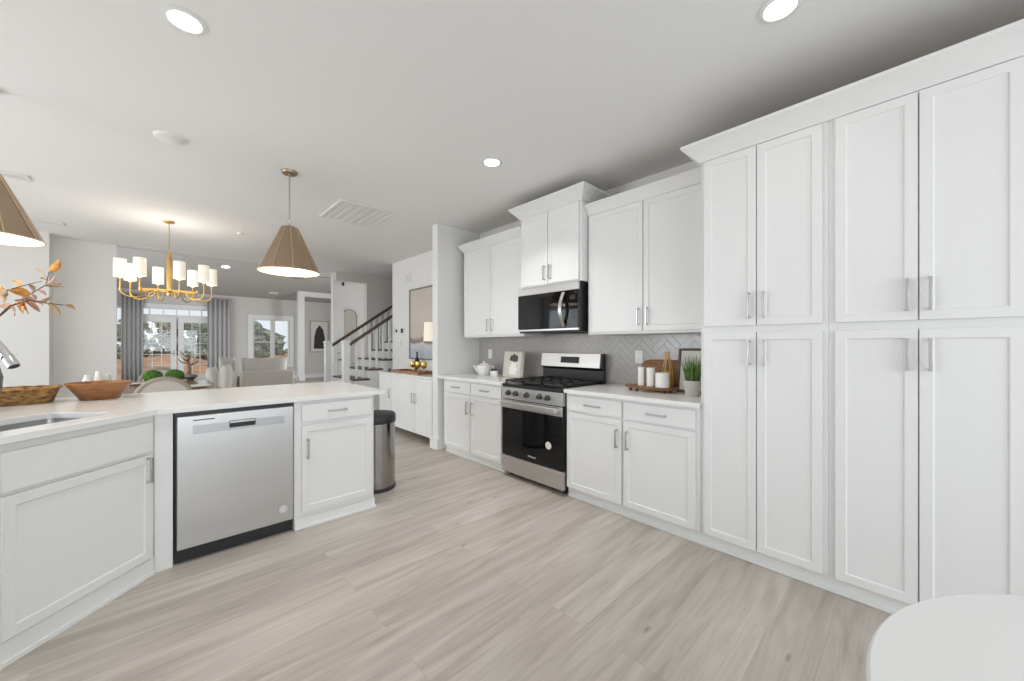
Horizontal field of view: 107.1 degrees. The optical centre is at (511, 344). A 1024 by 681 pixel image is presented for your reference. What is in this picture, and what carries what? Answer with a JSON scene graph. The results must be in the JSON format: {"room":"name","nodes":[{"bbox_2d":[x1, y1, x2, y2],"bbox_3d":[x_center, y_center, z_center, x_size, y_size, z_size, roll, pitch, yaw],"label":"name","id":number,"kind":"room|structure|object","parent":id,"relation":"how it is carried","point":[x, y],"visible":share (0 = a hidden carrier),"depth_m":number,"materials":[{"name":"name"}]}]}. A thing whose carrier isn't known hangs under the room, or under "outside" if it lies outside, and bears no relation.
{"room":"kitchen","nodes":[
{"label":"kitchen","id":0,"kind":"room"},
{"bbox_2d":[0,232,116,397],"bbox_3d":[-6.884,-0.105,4.507,2.990,2.740,0.390,0,0,-43],"label":"wall","id":1,"kind":"structure","parent":0,"point":[50,348],"depth_m":5.21,"materials":[{"name":"white paint"}]},
{"bbox_2d":[117,247,330,302],"bbox_3d":[-6.798,-2.475,10.500,8.050,1.760,8.200,0,0,-43],"label":"ceiling","id":2,"kind":"structure","parent":0,"point":[242,279],"depth_m":11.71,"materials":[{"name":"grey paint"}]},
{"bbox_2d":[117,288,330,374],"bbox_3d":[-9.392,-0.235,13.243,8.050,3.000,0.150,0,0,-43],"label":"wall","id":3,"kind":"structure","parent":0,"point":[240,307],"depth_m":13.37,"materials":[{"name":"grey paint"}]},
{"bbox_2d":[144,303,206,318],"bbox_3d":[-10.643,-0.005,11.997,2.060,2.540,0.140,0,0,-43],"label":"door frame","id":4,"kind":"structure","parent":3,"relation":"in","point":[145,304],"depth_m":11.94,"materials":[{"name":"white wood"}]},
{"bbox_2d":[144,316,175,368],"bbox_3d":[-10.972,0.185,11.679,0.905,2.120,0.100,0,0,-43],"label":"door","id":5,"kind":"structure","parent":4,"relation":"attached to","point":[172,320],"depth_m":11.85,"materials":[{"name":"white wood"}]},
{"bbox_2d":[144,307,206,316],"bbox_3d":[-10.668,-1.035,12.023,1.860,0.240,0.070,0,0,-43],"label":"window","id":6,"kind":"structure","parent":4,"relation":"attached to","point":[144,307],"depth_m":11.98,"materials":[{"name":"white wood"}]},
{"bbox_2d":[178,318,206,371],"bbox_3d":[-10.297,0.185,12.318,0.875,2.120,0.100,0,0,-43],"label":"door","id":7,"kind":"structure","parent":4,"relation":"attached to","point":[181,321],"depth_m":12.09,"materials":[{"name":"white wood"}]},
{"bbox_2d":[119,292,231,299],"bbox_3d":[-10.517,-1.535,11.965,2.660,0.040,0.159,0,0,-43],"label":"curtain rod","id":8,"kind":"object","parent":3,"relation":"attached to","point":[119,292],"visible":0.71,"depth_m":11.97,"materials":[{"name":"silver metal"}]},
{"bbox_2d":[121,293,143,380],"bbox_3d":[-11.242,-0.135,11.201,0.464,2.760,0.127,0,0,-43],"label":"curtain","id":9,"kind":"object","parent":8,"relation":"hanging from","point":[132,310],"visible":0.79,"depth_m":11.20,"materials":[{"name":"grey fabric"}]},
{"bbox_2d":[207,299,229,372],"bbox_3d":[-9.767,-0.135,12.595,0.604,2.760,0.127,0,0,-43],"label":"curtain","id":10,"kind":"object","parent":8,"relation":"hanging from","point":[218,311],"visible":0.62,"depth_m":12.58,"materials":[{"name":"grey fabric"}]},
{"bbox_2d":[248,314,293,366],"bbox_3d":[-8.752,-0.120,13.752,1.420,1.910,0.110,0,0,-43],"label":"window","id":11,"kind":"structure","parent":3,"relation":"in","point":[251,317],"depth_m":13.76,"materials":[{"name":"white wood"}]},
{"bbox_2d":[294,373,323,380],"bbox_3d":[-8.938,1.195,12.763,7.750,0.140,1.170,0,0,-43],"label":"baseboard","id":12,"kind":"structure","parent":3,"relation":"attached to","point":[322,374],"depth_m":14.55,"materials":[{"name":"white"}]},
{"bbox_2d":[310,321,328,351],"bbox_3d":[-7.567,-0.330,14.842,0.680,1.230,0.030,0,0,-43],"label":"framed picture","id":13,"kind":"object","parent":3,"relation":"attached to","point":[319,330],"visible":0.84,"depth_m":14.82,"materials":[{"name":"white wood"}]},
{"bbox_2d":[314,325,324,348],"bbox_3d":[-7.559,-0.315,14.848,0.420,0.920,0.004,0,0,-43],"label":"print","id":14,"kind":"object","parent":13,"relation":"attached to","point":[319,330],"depth_m":14.85,"materials":[{"name":"black paper"}]},
{"bbox_2d":[117,246,333,273],"bbox_3d":[-3.954,-2.430,7.492,8.050,1.910,0.080,0,0,-43],"label":"wall header","id":15,"kind":"structure","parent":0,"point":[117,246],"depth_m":6.23,"materials":[{"name":"grey paint"}]},
{"bbox_2d":[297,291,304,376],"bbox_3d":[-7.524,-0.460,13.461,0.195,3.450,0.200,0,0,-43],"label":"wall pier","id":16,"kind":"object","parent":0,"point":[300,294],"visible":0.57,"depth_m":13.39,"materials":[{"name":"white paint"}]},
{"bbox_2d":[305,292,330,298],"bbox_3d":[-6.628,-1.960,14.308,2.270,0.450,0.200,0,0,-43],"label":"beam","id":17,"kind":"structure","parent":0,"point":[307,294],"depth_m":13.79,"materials":[{"name":"white paint"}]},
{"bbox_2d":[331,273,363,380],"bbox_3d":[-3.726,-0.335,8.946,1.020,3.200,0.120,0,0,-43],"label":"wall","id":18,"kind":"structure","parent":0,"point":[350,296],"depth_m":8.79,"materials":[{"name":"white paint"}]},
{"bbox_2d":[333,308,343,380],"bbox_3d":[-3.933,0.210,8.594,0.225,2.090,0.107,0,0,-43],"label":"door","id":19,"kind":"structure","parent":18,"relation":"in","point":[338,313],"depth_m":8.59,"materials":[{"name":"white wood"}]},
{"bbox_2d":[344,309,356,363],"bbox_3d":[-3.781,-0.190,8.786,0.340,1.270,0.033,0,0,-43],"label":"arched mirror","id":20,"kind":"object","parent":18,"relation":"attached to","point":[350,317],"visible":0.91,"depth_m":8.80,"materials":[{"name":"black mirror"}]},
{"bbox_2d":[334,272,391,357],"bbox_3d":[-2.327,-0.105,8.872,3.490,2.740,0.150,0,0,-43],"label":"wall","id":21,"kind":"structure","parent":0,"point":[377,290],"depth_m":8.13,"materials":[{"name":"grey paint"}]},
{"bbox_2d":[0,377,891,680],"bbox_3d":[-3.516,1.325,5.828,9.700,0.120,19.500,0,0,-43],"label":"floor","id":22,"kind":"structure","parent":0,"point":[464,569],"depth_m":1.84,"materials":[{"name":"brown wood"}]},
{"bbox_2d":[0,416,154,669],"bbox_3d":[-2.218,0.826,1.770,0.552,0.878,0.660,0,0,2],"label":"base cabinet","id":23,"kind":"object","parent":22,"relation":"on","point":[76,507],"visible":0.99,"depth_m":1.69,"materials":[{"name":"white wood"}]},
{"bbox_2d":[0,381,384,444],"bbox_3d":[-1.873,0.370,1.959,2.670,0.031,2.420,0,0,-43],"label":"countertop","id":24,"kind":"structure","parent":23,"relation":"on","point":[92,413],"depth_m":2.29,"materials":[{"name":"stone"}]},
{"bbox_2d":[0,368,3,393],"bbox_3d":[-2.834,0.188,2.000,0.172,0.335,0.172,0,0,-43],"label":"vase","id":25,"kind":"object","parent":24,"relation":"on","point":[1,374],"visible":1,"depth_m":2.05,"materials":[{"name":"white ceramic"}]},
{"bbox_2d":[0,280,40,302],"bbox_3d":[-2.677,-0.107,1.981,0.325,0.484,0.107,0,0,5],"label":"leafy branch","id":26,"kind":"object","parent":25,"relation":"in","point":[3,292],"visible":0.88,"depth_m":1.97,"materials":[{"name":"brown plant"}]},
{"bbox_2d":[0,260,63,316],"bbox_3d":[-2.625,-0.170,2.050,0.413,0.610,0.165,0,0,7],"label":"leafy branch","id":27,"kind":"object","parent":25,"relation":"in","point":[55,266],"visible":0.99,"depth_m":2.04,"materials":[{"name":"brown plant"}]},
{"bbox_2d":[0,293,74,315],"bbox_3d":[-2.595,-0.072,1.999,0.484,0.414,0.094,0,0,-8],"label":"leafy branch","id":28,"kind":"object","parent":25,"relation":"in","point":[6,306],"visible":0.99,"depth_m":2.02,"materials":[{"name":"brown plant"}]},
{"bbox_2d":[0,340,19,368],"bbox_3d":[-2.428,0.145,1.701,0.314,0.421,0.131,0,0,2],"label":"faucet","id":29,"kind":"object","parent":24,"relation":"on","point":[9,360],"visible":1,"depth_m":1.73,"materials":[{"name":"silver metal"}]},
{"bbox_2d":[0,384,62,406],"bbox_3d":[-3.051,0.305,2.208,0.550,0.100,0.299,0,0,-45],"label":"woven basket","id":30,"kind":"object","parent":24,"relation":"on","point":[39,394],"visible":1,"depth_m":2.24,"materials":[{"name":"brown wicker"}]},
{"bbox_2d":[0,418,78,431],"bbox_3d":[-2.268,0.485,1.677,0.385,0.200,0.665,0,0,2],"label":"sink","id":31,"kind":"object","parent":24,"relation":"in","point":[51,420],"visible":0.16,"depth_m":1.92,"materials":[{"name":"metal"}]},
{"bbox_2d":[64,380,132,400],"bbox_3d":[-2.726,0.299,2.501,0.310,0.111,0.310,0,0,-43],"label":"wooden bowl","id":32,"kind":"object","parent":24,"relation":"on","point":[101,389],"visible":1,"depth_m":2.43,"materials":[{"name":"brown wood"}]},
{"bbox_2d":[137,367,172,380],"bbox_3d":[-4.774,0.787,5.128,0.500,0.959,0.553,0,0,-43],"label":"dining chair","id":33,"kind":"object","parent":22,"relation":"on","point":[163,370],"visible":0.11,"depth_m":5.29,"materials":[{"name":"fabric"}]},
{"bbox_2d":[133,376,192,393],"bbox_3d":[-3.572,0.787,3.880,0.500,0.959,0.553,0,0,-43],"label":"dining chair","id":34,"kind":"object","parent":22,"relation":"on","point":[159,384],"visible":0.3,"depth_m":3.68,"materials":[{"name":"fabric"}]},
{"bbox_2d":[154,414,172,572],"bbox_3d":[-2.163,0.826,2.341,0.077,0.879,0.600,0,0,-43],"label":"post","id":35,"kind":"object","parent":22,"relation":"on","point":[163,424],"visible":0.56,"depth_m":2.12,"materials":[{"name":"white wood"}]},
{"bbox_2d":[123,378,220,393],"bbox_3d":[-4.133,0.870,4.473,0.940,0.790,1.800,0,0,-43],"label":"dining table","id":36,"kind":"object","parent":22,"relation":"on","point":[130,390],"visible":0.11,"depth_m":4.43,"materials":[{"name":"brown wood"}]},
{"bbox_2d":[178,352,198,379],"bbox_3d":[-4.373,0.284,5.114,0.232,0.382,0.200,0,0,-43],"label":"driftwood decor","id":37,"kind":"object","parent":36,"relation":"on","point":[189,376],"visible":0.86,"depth_m":5.10,"materials":[{"name":"brown wood"}]},
{"bbox_3d":[-4.071,0.447,4.436,0.410,0.056,0.410,0,0,-43],"label":"wooden bowl","id":38,"kind":"object","parent":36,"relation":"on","visible":0},
{"bbox_2d":[142,370,162,380],"bbox_3d":[-4.169,0.365,4.386,0.179,0.151,0.186,0,0,-43],"label":"moss ball","id":39,"kind":"object","parent":38,"relation":"in","point":[151,374],"visible":0.65,"depth_m":4.33,"materials":[{"name":"green plant"}]},
{"bbox_2d":[165,369,183,379],"bbox_3d":[-4.031,0.365,4.516,0.179,0.151,0.186,0,0,-43],"label":"moss ball","id":40,"kind":"object","parent":38,"relation":"in","point":[175,373],"visible":0.62,"depth_m":4.47,"materials":[{"name":"green plant"}]},
{"bbox_2d":[219,357,236,386],"bbox_3d":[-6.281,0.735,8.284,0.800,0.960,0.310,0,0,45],"label":"armchair","id":41,"kind":"object","parent":22,"relation":"on","point":[222,360],"visible":0.35,"depth_m":8.07,"materials":[{"name":"beige fabric"}]},
{"bbox_2d":[219,357,234,371],"bbox_3d":[-6.139,0.525,8.143,0.220,0.540,0.290,0,0,45],"label":"cushion","id":42,"kind":"object","parent":41,"relation":"on","point":[222,360],"depth_m":8.08,"materials":[{"name":"beige fabric"}]},
{"bbox_2d":[173,403,292,563],"bbox_3d":[-1.904,0.829,2.572,0.604,0.872,0.620,0,0,-43],"label":"dishwasher","id":43,"kind":"object","parent":22,"relation":"on","point":[233,467],"visible":0.99,"depth_m":2.32,"materials":[{"name":"silver metal"}]},
{"bbox_2d":[237,357,293,386],"bbox_3d":[-5.682,0.775,8.651,0.950,0.980,1.000,0,0,45],"label":"sofa","id":44,"kind":"object","parent":22,"relation":"on","point":[255,371],"visible":0.68,"depth_m":8.34,"materials":[{"name":"beige fabric"}]},
{"bbox_2d":[241,357,287,370],"bbox_3d":[-5.579,0.565,8.549,0.300,0.560,0.900,0,0,45],"label":"cushion","id":45,"kind":"object","parent":44,"relation":"on","point":[248,364],"depth_m":8.42,"materials":[{"name":"beige fabric"}]},
{"bbox_2d":[292,395,376,530],"bbox_3d":[-1.464,0.826,2.967,0.570,0.878,0.652,0,0,-43],"label":"base cabinet","id":46,"kind":"object","parent":22,"relation":"on","point":[333,439],"visible":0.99,"depth_m":2.73,"materials":[{"name":"white wood"}]},
{"bbox_2d":[332,341,391,409],"bbox_3d":[-2.560,0.341,7.448,2.965,1.848,1.130,0,0,-43],"label":"staircase","id":47,"kind":"structure","parent":22,"relation":"on","point":[371,376],"depth_m":6.92,"materials":[{"name":"white wood"}]},
{"bbox_2d":[323,341,331,381],"bbox_3d":[-3.519,0.341,7.215,0.132,0.840,0.132,0,0,-43],"label":"newel post","id":48,"kind":"object","parent":47,"relation":"on","point":[327,345],"visible":0.88,"depth_m":7.18,"materials":[{"name":"white wood"}]},
{"bbox_2d":[340,340,350,382],"bbox_3d":[-2.873,0.341,6.532,0.132,0.840,0.132,0,0,-43],"label":"newel post","id":49,"kind":"object","parent":47,"relation":"on","point":[345,345],"visible":0.91,"depth_m":6.49,"materials":[{"name":"white wood"}]},
{"bbox_2d":[332,305,391,375],"bbox_3d":[-2.924,-0.218,7.778,1.460,1.621,0.067,0,0,-43],"label":"stair railing","id":50,"kind":"object","parent":47,"relation":"on","point":[373,319],"visible":0.5,"depth_m":7.74,"materials":[{"name":"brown wood"}]},
{"bbox_2d":[350,315,391,378],"bbox_3d":[-2.292,-0.231,7.081,1.500,1.649,0.067,0,0,-43],"label":"stair railing","id":51,"kind":"object","parent":47,"relation":"on","point":[388,319],"visible":0.49,"depth_m":6.88,"materials":[{"name":"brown wood"}]},
{"bbox_2d":[374,410,395,493],"bbox_3d":[-1.206,0.928,3.360,0.332,0.674,0.332,0,0,-43],"label":"trash can","id":52,"kind":"object","parent":22,"relation":"on","point":[384,420],"visible":0.52,"depth_m":3.25,"materials":[{"name":"silver metal"}]},
{"bbox_2d":[379,371,431,437],"bbox_3d":[-1.296,0.835,5.453,0.664,0.860,1.555,0,0,-43],"label":"sideboard","id":53,"kind":"object","parent":22,"relation":"on","point":[409,396],"visible":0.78,"depth_m":5.13,"materials":[{"name":"white wood"}]},
{"bbox_2d":[391,369,431,374],"bbox_3d":[-1.448,0.387,5.512,0.280,0.036,0.800,0,0,-43],"label":"serving tray","id":54,"kind":"object","parent":53,"relation":"on","point":[407,371],"visible":0.8,"depth_m":5.47,"materials":[{"name":"brown wood"}]},
{"bbox_2d":[423,322,431,340],"bbox_3d":[-1.134,0.040,5.493,0.300,0.730,0.300,0,0,-43],"label":"table lamp","id":55,"kind":"object","parent":53,"relation":"on","point":[427,325],"visible":0.21,"depth_m":5.36,"materials":[{"name":"white fabric"}]},
{"bbox_2d":[444,379,507,471],"bbox_3d":[-0.283,0.831,4.348,0.657,0.868,1.178,0,0,-43],"label":"base cabinet","id":56,"kind":"object","parent":22,"relation":"on","point":[472,410],"visible":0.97,"depth_m":4.05,"materials":[{"name":"white wood"}]},
{"bbox_2d":[436,373,526,384],"bbox_3d":[-0.268,0.381,4.360,0.676,0.031,1.184,0,0,-43],"label":"countertop","id":57,"kind":"structure","parent":56,"relation":"on","point":[469,377],"depth_m":4.25,"materials":[{"name":"stone"}]},
{"bbox_2d":[473,361,493,375],"bbox_3d":[-0.344,0.278,4.582,0.203,0.175,0.230,0,0,-23],"label":"teapot","id":58,"kind":"object","parent":57,"relation":"on","point":[483,369],"visible":0.96,"depth_m":4.51,"materials":[{"name":"white ceramic"}]},
{"bbox_2d":[502,351,524,377],"bbox_3d":[0.016,0.219,4.257,0.078,0.290,0.317,0,0,-38],"label":"cookbook","id":59,"kind":"object","parent":57,"relation":"on","point":[513,366],"visible":0.94,"depth_m":4.21,"materials":[{"name":"white paper"}]},
{"bbox_2d":[500,353,605,493],"bbox_3d":[0.372,0.675,3.610,0.699,1.180,0.760,0,0,-43],"label":"gas range","id":60,"kind":"object","parent":22,"relation":"on","point":[534,409],"visible":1,"depth_m":3.44,"materials":[{"name":"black metal"}]},
{"bbox_2d":[503,382,599,392],"bbox_3d":[0.383,0.388,3.620,0.595,0.030,0.760,0,0,-43],"label":"cooktop","id":61,"kind":"object","parent":60,"relation":"in","point":[515,386],"depth_m":3.41,"materials":[{"name":"black metal"}]},
{"bbox_2d":[567,393,700,531],"bbox_3d":[1.025,0.831,2.964,0.657,0.868,1.068,0,0,-43],"label":"base cabinet","id":62,"kind":"object","parent":22,"relation":"on","point":[644,457],"visible":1,"depth_m":2.68,"materials":[{"name":"white wood"}]},
{"bbox_2d":[564,383,700,407],"bbox_3d":[1.040,0.381,2.977,0.676,0.031,1.069,0,0,-43],"label":"countertop","id":63,"kind":"structure","parent":62,"relation":"on","point":[615,391],"depth_m":2.80,"materials":[{"name":"stone"}]},
{"bbox_2d":[625,384,677,392],"bbox_3d":[1.091,0.343,2.986,0.195,0.044,0.424,0,0,-43],"label":"tray","id":64,"kind":"object","parent":63,"relation":"on","point":[636,386],"visible":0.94,"depth_m":2.91,"materials":[{"name":"brown wood"}]},
{"bbox_2d":[638,367,644,384],"bbox_3d":[1.040,0.244,3.041,0.052,0.153,0.052,0,0,-43],"label":"candle","id":65,"kind":"object","parent":64,"relation":"on","point":[641,370],"visible":0.95,"depth_m":3.02,"materials":[{"name":"white wax"}]},
{"bbox_2d":[647,367,654,385],"bbox_3d":[1.089,0.245,2.967,0.062,0.151,0.062,0,0,-43],"label":"candle","id":66,"kind":"object","parent":64,"relation":"on","point":[650,371],"visible":0.95,"depth_m":2.94,"materials":[{"name":"white wax"}]},
{"bbox_2d":[655,372,668,387],"bbox_3d":[1.145,0.263,2.879,0.100,0.116,0.100,0,0,-43],"label":"candle","id":67,"kind":"object","parent":64,"relation":"on","point":[661,379],"visible":1,"depth_m":2.84,"materials":[{"name":"white wax"}]},
{"bbox_2d":[642,360,677,386],"bbox_3d":[1.253,0.243,3.146,0.073,0.240,0.377,0,0,-43],"label":"cutting board","id":68,"kind":"object","parent":63,"relation":"on","point":[657,364],"visible":0.33,"depth_m":3.16,"materials":[{"name":"brown wood"}]},
{"bbox_2d":[662,352,672,385],"bbox_3d":[1.245,0.211,3.029,0.090,0.308,0.089,0,0,-43],"label":"wire stand","id":69,"kind":"object","parent":63,"relation":"on","point":[665,360],"visible":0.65,"depth_m":3.02,"materials":[{"name":"gold metal"}]},
{"bbox_2d":[676,348,700,393],"bbox_3d":[1.391,0.195,2.891,0.072,0.338,0.240,0,0,-43],"label":"picture frame","id":70,"kind":"object","parent":63,"relation":"on","point":[684,353],"visible":0.38,"depth_m":2.94,"materials":[{"name":"brown wood"}]},
{"bbox_2d":[679,355,700,396],"bbox_3d":[1.289,0.212,2.707,0.201,0.305,0.199,0,0,-43],"label":"potted grass","id":71,"kind":"object","parent":63,"relation":"on","point":[692,382],"depth_m":2.66,"materials":[{"name":"plant"}]},
{"bbox_2d":[701,121,828,574],"bbox_3d":[1.607,0.054,2.349,0.657,2.421,0.620,0,0,-43],"label":"pantry cabinet","id":72,"kind":"object","parent":22,"relation":"on","point":[765,206],"visible":0.98,"depth_m":2.12,"materials":[{"name":"white wood"}]},
{"bbox_2d":[680,19,1023,166],"bbox_3d":[2.027,-1.196,1.876,0.697,0.102,2.068,0,0,-43],"label":"trim","id":73,"kind":"structure","parent":72,"relation":"attached to","point":[1003,44],"depth_m":1.77,"materials":[{"name":"white wood"}]},
{"bbox_2d":[829,56,1023,604],"bbox_3d":[2.038,0.054,1.894,0.657,2.421,0.630,0,0,-43],"label":"pantry cabinet","id":74,"kind":"object","parent":22,"relation":"on","point":[926,186],"visible":0.94,"depth_m":1.67,"materials":[{"name":"white wood"}]},
{"bbox_2d":[866,594,1023,680],"bbox_3d":[0.976,0.890,0.234,1.104,0.750,1.104,0,0,-43],"label":"round table","id":75,"kind":"object","parent":22,"relation":"on","point":[971,637],"visible":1,"depth_m":0.65,"materials":[{"name":"white paint"}]},
{"bbox_3d":[-5.121,1.020,6.609,0.640,0.490,0.540,0,0,-43],"label":"ottoman","id":76,"kind":"object","parent":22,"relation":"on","visible":0},
{"bbox_2d":[206,366,217,385],"bbox_3d":[-5.166,0.575,6.511,0.130,0.400,0.300,0,0,-19],"label":"throw pillow","id":77,"kind":"object","parent":76,"relation":"on","point":[211,372],"visible":0.59,"depth_m":6.43,"materials":[{"name":"beige fabric"}]},
{"bbox_2d":[220,364,231,387],"bbox_3d":[-5.021,0.560,6.648,0.130,0.430,0.300,0,0,-19],"label":"throw pillow","id":78,"kind":"object","parent":76,"relation":"on","point":[226,370],"visible":0.92,"depth_m":6.54,"materials":[{"name":"beige fabric"}]},
{"bbox_2d":[432,223,479,437],"bbox_3d":[-0.705,-0.105,4.842,0.650,2.740,0.115,0,0,-43],"label":"wall","id":79,"kind":"structure","parent":0,"point":[452,353],"depth_m":4.67,"materials":[{"name":"white paint"}]},
{"bbox_2d":[430,436,445,449],"bbox_3d":[-0.898,1.198,4.660,0.169,0.135,0.165,0,0,-43],"label":"baseboard","id":80,"kind":"structure","parent":79,"relation":"attached to","point":[435,443],"depth_m":4.59,"materials":[{"name":"white wood"}]},
{"bbox_2d":[446,445,909,613],"bbox_3d":[0.857,1.224,2.768,0.015,0.083,4.785,0,0,-43],"label":"toe kick","id":81,"kind":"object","parent":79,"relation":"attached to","point":[829,583],"depth_m":2.23,"materials":[{"name":"white wood"}]},
{"bbox_2d":[0,0,1023,278],"bbox_3d":[-0.671,-1.535,2.820,9.700,0.120,11.220,0,0,-43],"label":"ceiling","id":82,"kind":"structure","parent":0,"point":[397,106],"depth_m":2.26,"materials":[{"name":"white paint"}]},
{"bbox_2d":[0,170,31,181],"bbox_3d":[-4.355,-1.469,3.259,0.250,0.012,0.160,0,0,-43],"label":"ceiling vent","id":83,"kind":"object","parent":82,"relation":"in","point":[6,174],"visible":1,"depth_m":3.29,"materials":[{"name":"white plastic"}]},
{"bbox_2d":[0,174,46,246],"bbox_3d":[-3.014,-1.046,2.146,0.469,0.859,0.469,0,0,-43],"label":"pendant light","id":84,"kind":"object","parent":82,"relation":"hanging from","point":[16,227],"visible":1,"depth_m":2.18,"materials":[{"name":"beige fabric"}]},
{"bbox_2d":[30,218,64,225],"bbox_3d":[-5.561,-1.469,4.513,0.280,0.012,0.160,0,0,-43],"label":"ceiling vent","id":85,"kind":"object","parent":82,"relation":"in","point":[32,219],"visible":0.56,"depth_m":4.51,"materials":[{"name":"white plastic"}]},
{"bbox_2d":[113,220,216,302],"bbox_3d":[-4.087,-1.004,4.503,0.915,0.941,0.730,0,0,-43],"label":"chandelier","id":86,"kind":"object","parent":82,"relation":"hanging from","point":[121,268],"visible":1,"depth_m":4.48,"materials":[{"name":"white fabric"}]},
{"bbox_2d":[153,130,184,144],"bbox_3d":[-2.433,-1.464,2.682,0.170,0.022,0.170,0,0,-43],"label":"disc","id":87,"kind":"object","parent":82,"relation":"attached to","point":[167,137],"visible":1,"depth_m":2.66,"materials":[{"name":"white plastic"}]},
{"bbox_2d":[160,5,207,35],"bbox_3d":[-1.487,-1.470,1.718,0.164,0.008,0.164,0,0,-43],"label":"recessed light","id":88,"kind":"object","parent":82,"relation":"in","point":[182,19],"visible":1,"depth_m":1.71,"materials":[{"name":"white plastic"}]},
{"bbox_2d":[256,168,319,276],"bbox_3d":[-1.894,-1.046,3.219,0.469,0.859,0.469,0,0,-43],"label":"pendant light","id":89,"kind":"object","parent":82,"relation":"hanging from","point":[288,254],"visible":1,"depth_m":3.13,"materials":[{"name":"beige fabric"}]},
{"bbox_2d":[319,199,395,227],"bbox_3d":[-1.750,-1.469,4.270,0.595,0.012,0.710,0,0,-43],"label":"ceiling vent","id":90,"kind":"object","parent":82,"relation":"in","point":[345,211],"visible":1,"depth_m":4.24,"materials":[{"name":"white plastic"}]},
{"bbox_2d":[482,157,501,166],"bbox_3d":[-0.162,-1.470,3.047,0.164,0.008,0.164,0,0,-43],"label":"recessed light","id":91,"kind":"object","parent":82,"relation":"in","point":[490,161],"visible":1,"depth_m":3.04,"materials":[{"name":"white plastic"}]},
{"bbox_2d":[758,0,802,23],"bbox_3d":[1.171,-1.470,1.651,0.164,0.008,0.164,0,0,-43],"label":"recessed light","id":92,"kind":"object","parent":82,"relation":"in","point":[772,11],"visible":1,"depth_m":1.66,"materials":[{"name":"white plastic"}]},
{"bbox_2d":[392,161,699,383],"bbox_3d":[1.171,-0.105,3.433,0.140,2.740,9.580,0,0,-43],"label":"wall","id":93,"kind":"structure","parent":0,"point":[420,266],"depth_m":6.43,"materials":[{"name":"white paint"}]},
{"bbox_2d":[409,285,431,359],"bbox_3d":[-1.253,-0.345,5.868,0.035,1.160,1.350,0,0,-43],"label":"framed art","id":94,"kind":"object","parent":93,"relation":"attached to","point":[420,299],"visible":0.53,"depth_m":6.12,"materials":[{"name":"grey"}]},
{"bbox_2d":[458,226,544,337],"bbox_3d":[-0.155,-0.663,4.450,0.390,1.143,1.110,0,0,-43],"label":"upper cabinet","id":95,"kind":"object","parent":93,"relation":"attached to","point":[492,263],"visible":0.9,"depth_m":4.28,"materials":[{"name":"white wood"}]},
{"bbox_2d":[508,181,612,288],"bbox_3d":[0.472,-0.974,3.696,0.515,0.813,0.933,0,0,-43],"label":"upper cabinet","id":96,"kind":"object","parent":93,"relation":"attached to","point":[554,226],"visible":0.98,"depth_m":3.48,"materials":[{"name":"white wood"}]},
{"bbox_2d":[518,281,587,333],"bbox_3d":[0.458,-0.336,3.705,0.503,0.448,0.750,0,0,-43],"label":"microwave","id":97,"kind":"object","parent":96,"relation":"attached to","point":[562,308],"visible":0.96,"depth_m":3.51,"materials":[{"name":"black glass"}]},
{"bbox_2d":[479,333,700,384],"bbox_3d":[0.607,0.123,3.918,0.004,0.482,3.027,0,0,-43],"label":"backsplash","id":98,"kind":"structure","parent":93,"relation":"attached to","point":[670,341],"depth_m":3.63,"materials":[{"name":"tile"}]},
{"bbox_2d":[584,167,700,334],"bbox_3d":[1.144,-0.663,3.076,0.390,1.143,1.068,0,0,-43],"label":"upper cabinet","id":99,"kind":"object","parent":93,"relation":"attached to","point":[644,242],"visible":0.79,"depth_m":2.94,"materials":[{"name":"white wood"}]},
{"bbox_2d":[683,380,700,396],"bbox_3d":[1.288,0.309,2.698,0.120,0.112,0.120,0,0,-43],"label":"pot","id":100,"kind":"object","parent":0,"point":[692,388],"depth_m":2.66,"materials":[{"name":"ceramic"}]},
{"label":"outside","id":101,"kind":"structure","parent":0,"visible":0},
{"bbox_3d":[-37.790,1.740,39.962,80.000,0.250,130.000,0,0,-43],"label":"ground","id":102,"kind":"structure","parent":101,"visible":0},
{"bbox_2d":[117,319,159,357],"bbox_3d":[-29.459,-0.306,29.701,3.000,3.850,2.669,0,0,2],"label":"pine tree","id":103,"kind":"object","parent":102,"relation":"on","point":[147,347],"visible":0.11,"depth_m":30.00,"materials":[{"name":"green plant"}]},
{"bbox_2d":[146,318,185,357],"bbox_3d":[-31.132,-0.474,34.239,2.769,4.186,2.899,0,0,25],"label":"pine tree","id":104,"kind":"object","parent":102,"relation":"on","point":[166,326],"visible":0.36,"depth_m":33.50,"materials":[{"name":"green plant"}]},
{"bbox_2d":[164,319,206,359],"bbox_3d":[-25.696,-0.265,30.405,3.013,3.811,2.825,0,0,18],"label":"pine tree","id":105,"kind":"object","parent":102,"relation":"on","point":[198,351],"visible":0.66,"depth_m":30.14,"materials":[{"name":"green plant"}]},
{"bbox_2d":[117,355,287,379],"bbox_3d":[-19.160,1.067,23.171,36.000,1.116,12.000,0,0,-43],"label":"dirt mound","id":106,"kind":"object","parent":102,"relation":"on","point":[201,367],"visible":0.09,"depth_m":20.07,"materials":[{"name":"orange soil"}]},
{"bbox_2d":[254,320,269,357],"bbox_3d":[-22.700,-0.260,33.395,2.960,3.854,2.870,0,0,-43],"label":"pine tree","id":107,"kind":"object","parent":102,"relation":"on","point":[260,337],"visible":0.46,"depth_m":33.24,"materials":[{"name":"green plant"}]},
{"bbox_2d":[266,335,287,354],"bbox_3d":[-28.303,0.181,44.817,3.155,2.880,3.405,0,0,-43],"label":"pine tree","id":108,"kind":"object","parent":102,"relation":"on","point":[279,344],"visible":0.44,"depth_m":44.46,"materials":[{"name":"green plant"}]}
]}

